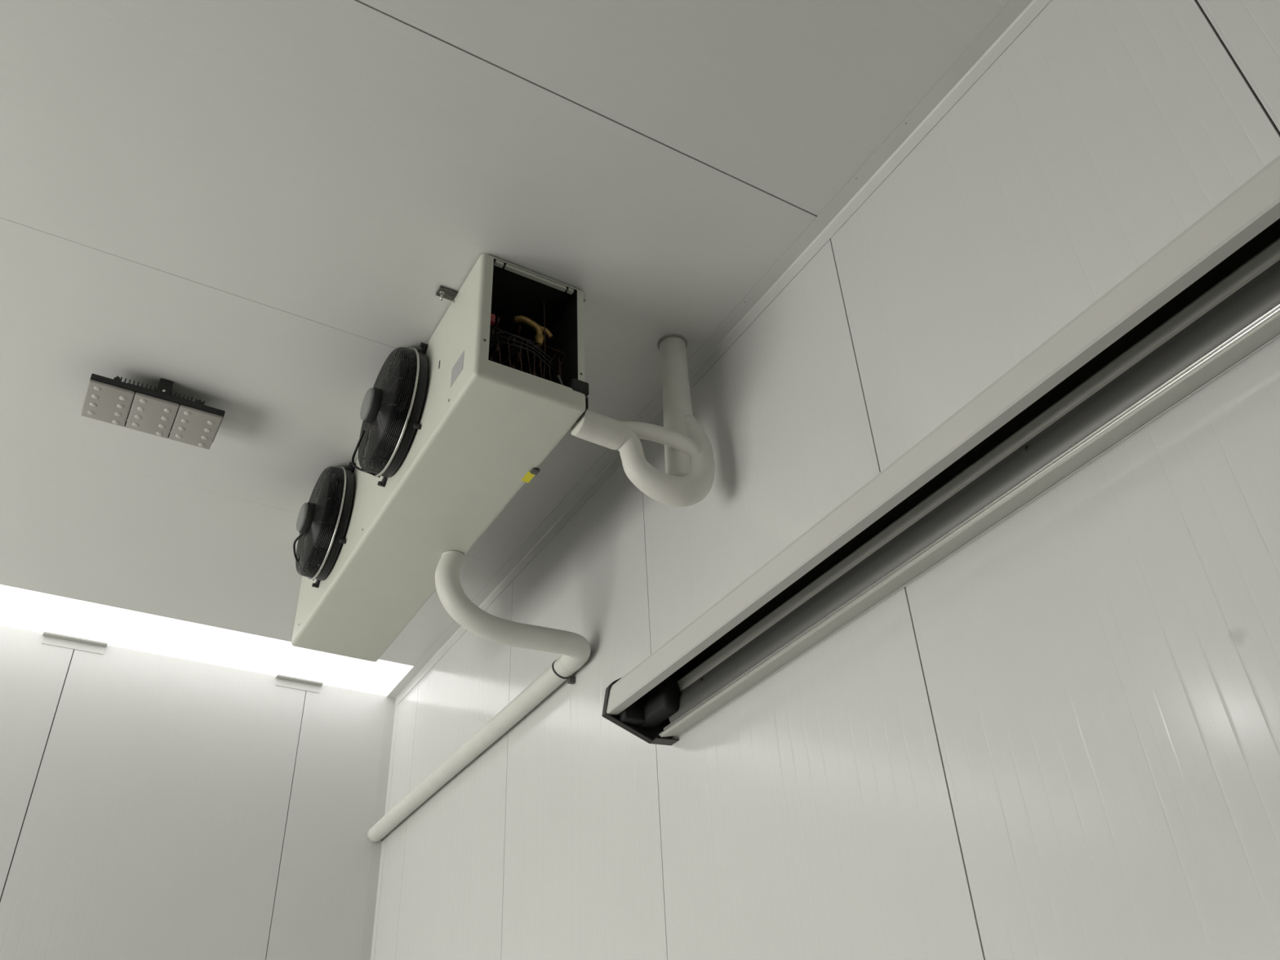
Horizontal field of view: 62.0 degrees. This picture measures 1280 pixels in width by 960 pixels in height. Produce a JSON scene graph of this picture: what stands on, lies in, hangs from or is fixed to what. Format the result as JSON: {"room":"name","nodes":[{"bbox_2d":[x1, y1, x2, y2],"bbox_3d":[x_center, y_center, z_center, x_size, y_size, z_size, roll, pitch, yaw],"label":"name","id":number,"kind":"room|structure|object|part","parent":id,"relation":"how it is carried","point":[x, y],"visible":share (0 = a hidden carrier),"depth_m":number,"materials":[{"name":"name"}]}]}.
{"room":"walk-in cold room","nodes":[
{"label":"walk-in cold room","id":0,"kind":"room"},
{"bbox_2d":[0,625,395,959],"bbox_3d":[-3.791,2.131,3.489,5.998,4.112,0.120,17,-40,-26],"label":"wall","id":1,"kind":"structure","parent":0,"point":[153,806],"depth_m":5.03,"materials":[{"name":"white"}]},
{"bbox_2d":[41,631,107,654],"bbox_3d":[-2.737,0.789,5.159,0.285,0.049,0.034,17,-40,-26],"label":"wall bracket","id":2,"kind":"object","parent":1,"relation":"attached to","point":[49,638],"visible":1,"depth_m":5.16,"materials":[{"name":"white metal"}]},
{"bbox_2d":[275,674,323,693],"bbox_3d":[-1.800,1.076,5.628,0.243,0.049,0.034,17,-40,-26],"label":"wall bracket","id":3,"kind":"object","parent":1,"relation":"attached to","point":[289,682],"visible":1,"depth_m":5.63,"materials":[{"name":"white metal"}]},
{"bbox_2d":[359,704,398,959],"bbox_3d":[-1.269,2.871,4.649,0.055,4.045,0.055,17,-40,-26],"label":"trim","id":4,"kind":"structure","parent":1,"relation":"attached to","point":[374,881],"depth_m":5.39,"materials":[{"name":"white plastic"}]},
{"bbox_2d":[0,0,1010,666],"bbox_3d":[-1.683,-1.900,1.626,5.898,0.120,8.766,17,-40,-26],"label":"ceiling","id":5,"kind":"structure","parent":0,"point":[247,206],"depth_m":3.13,"materials":[{"name":"white paint"}]},
{"bbox_2d":[80,373,225,449],"bbox_3d":[-1.694,-0.258,3.727,0.433,0.103,0.214,17,-40,-26],"label":"lamp","id":6,"kind":"object","parent":5,"relation":"attached to","point":[160,413],"visible":1,"depth_m":3.68,"materials":[{"name":"black painted metal"},{"name":"grey metal"},{"name":"clear plastic"}]},
{"bbox_2d":[0,584,413,696],"bbox_3d":[-3.805,0.307,4.465,5.854,0.010,0.414,17,-40,-26],"label":"ceiling opening","id":7,"kind":"object","parent":5,"relation":"attached to","point":[20,608],"visible":1,"depth_m":5.25,"materials":[{"name":"white"}]},
{"bbox_2d":[291,253,589,662],"bbox_3d":[-0.843,0.011,3.828,0.544,0.522,1.875,17,-40,-26],"label":"cooler","id":8,"kind":"object","parent":5,"relation":"hanging from","point":[454,436],"visible":1,"depth_m":3.44,"materials":[{"name":"beige metal"}]},
{"bbox_3d":[-1.225,0.157,4.067,0.121,0.120,0.120,17,-40,-26],"label":"motor","id":9,"kind":"part","parent":8,"relation":"part of","materials":[{"name":"black rubber"}]},
{"bbox_3d":[-1.193,0.256,4.012,0.037,0.143,0.128,17,-40,-26],"label":"blade","id":10,"kind":"part","parent":8,"relation":"part of","materials":[{"name":"black rubber"}]},
{"bbox_3d":[-1.138,0.146,3.976,0.037,0.129,0.145,17,-40,-26],"label":"blade","id":11,"kind":"part","parent":8,"relation":"part of","materials":[{"name":"black rubber"}]},
{"bbox_3d":[-1.162,0.041,4.088,0.037,0.150,0.148,17,-40,-26],"label":"blade","id":12,"kind":"part","parent":8,"relation":"part of","materials":[{"name":"black metal"}]},
{"bbox_3d":[-0.846,-0.234,3.548,0.121,0.120,0.120,17,-40,-26],"label":"motor","id":13,"kind":"part","parent":8,"relation":"part of","materials":[{"name":"black metal"}]},
{"bbox_3d":[-0.814,-0.136,3.492,0.131,0.143,0.020,-26,-42,29],"label":"blade","id":14,"kind":"part","parent":8,"relation":"part of","materials":[{"name":"black metal"}]},
{"bbox_3d":[-0.758,-0.245,3.456,0.037,0.129,0.145,17,-40,-26],"label":"blade","id":15,"kind":"part","parent":8,"relation":"part of","materials":[{"name":"black metal"}]},
{"bbox_3d":[-0.782,-0.350,3.568,0.037,0.150,0.148,17,-40,-26],"label":"blade","id":16,"kind":"part","parent":8,"relation":"part of","materials":[{"name":"black metal"}]},
{"bbox_2d":[570,333,715,506],"bbox_3d":[0.008,-0.231,3.385,0.468,0.692,0.136,17,-40,-26],"label":"pipe","id":17,"kind":"object","parent":8,"relation":"attached to","point":[688,478],"visible":0.98,"depth_m":3.28,"materials":[{"name":"white plastic"}]},
{"bbox_2d":[373,0,1279,959],"bbox_3d":[1.000,0.589,1.713,0.120,4.150,8.766,17,-40,-26],"label":"wall","id":18,"kind":"structure","parent":0,"point":[1059,740],"depth_m":2.46,"materials":[{"name":"white"}]},
{"bbox_2d":[367,550,591,842],"bbox_3d":[-1.002,1.047,4.567,0.627,0.304,2.334,17,-40,-26],"label":"drain pipe","id":19,"kind":"object","parent":18,"relation":"attached to","point":[575,649],"visible":1,"depth_m":3.88,"materials":[{"name":"white plastic"}]},
{"bbox_2d":[386,0,1051,706],"bbox_3d":[0.840,-1.058,2.836,0.054,0.055,8.766,17,-40,-26],"label":"trim","id":20,"kind":"structure","parent":18,"relation":"attached to","point":[1016,15],"depth_m":3.33,"materials":[{"name":"metal"}]},
{"bbox_2d":[601,155,1279,745],"bbox_3d":[1.200,-0.584,1.617,0.241,0.289,4.813,17,-40,-26],"label":"sliding door rail","id":21,"kind":"object","parent":18,"relation":"attached to","point":[1207,301],"visible":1,"depth_m":2.21,"materials":[{"name":"grey metal"}]}
]}

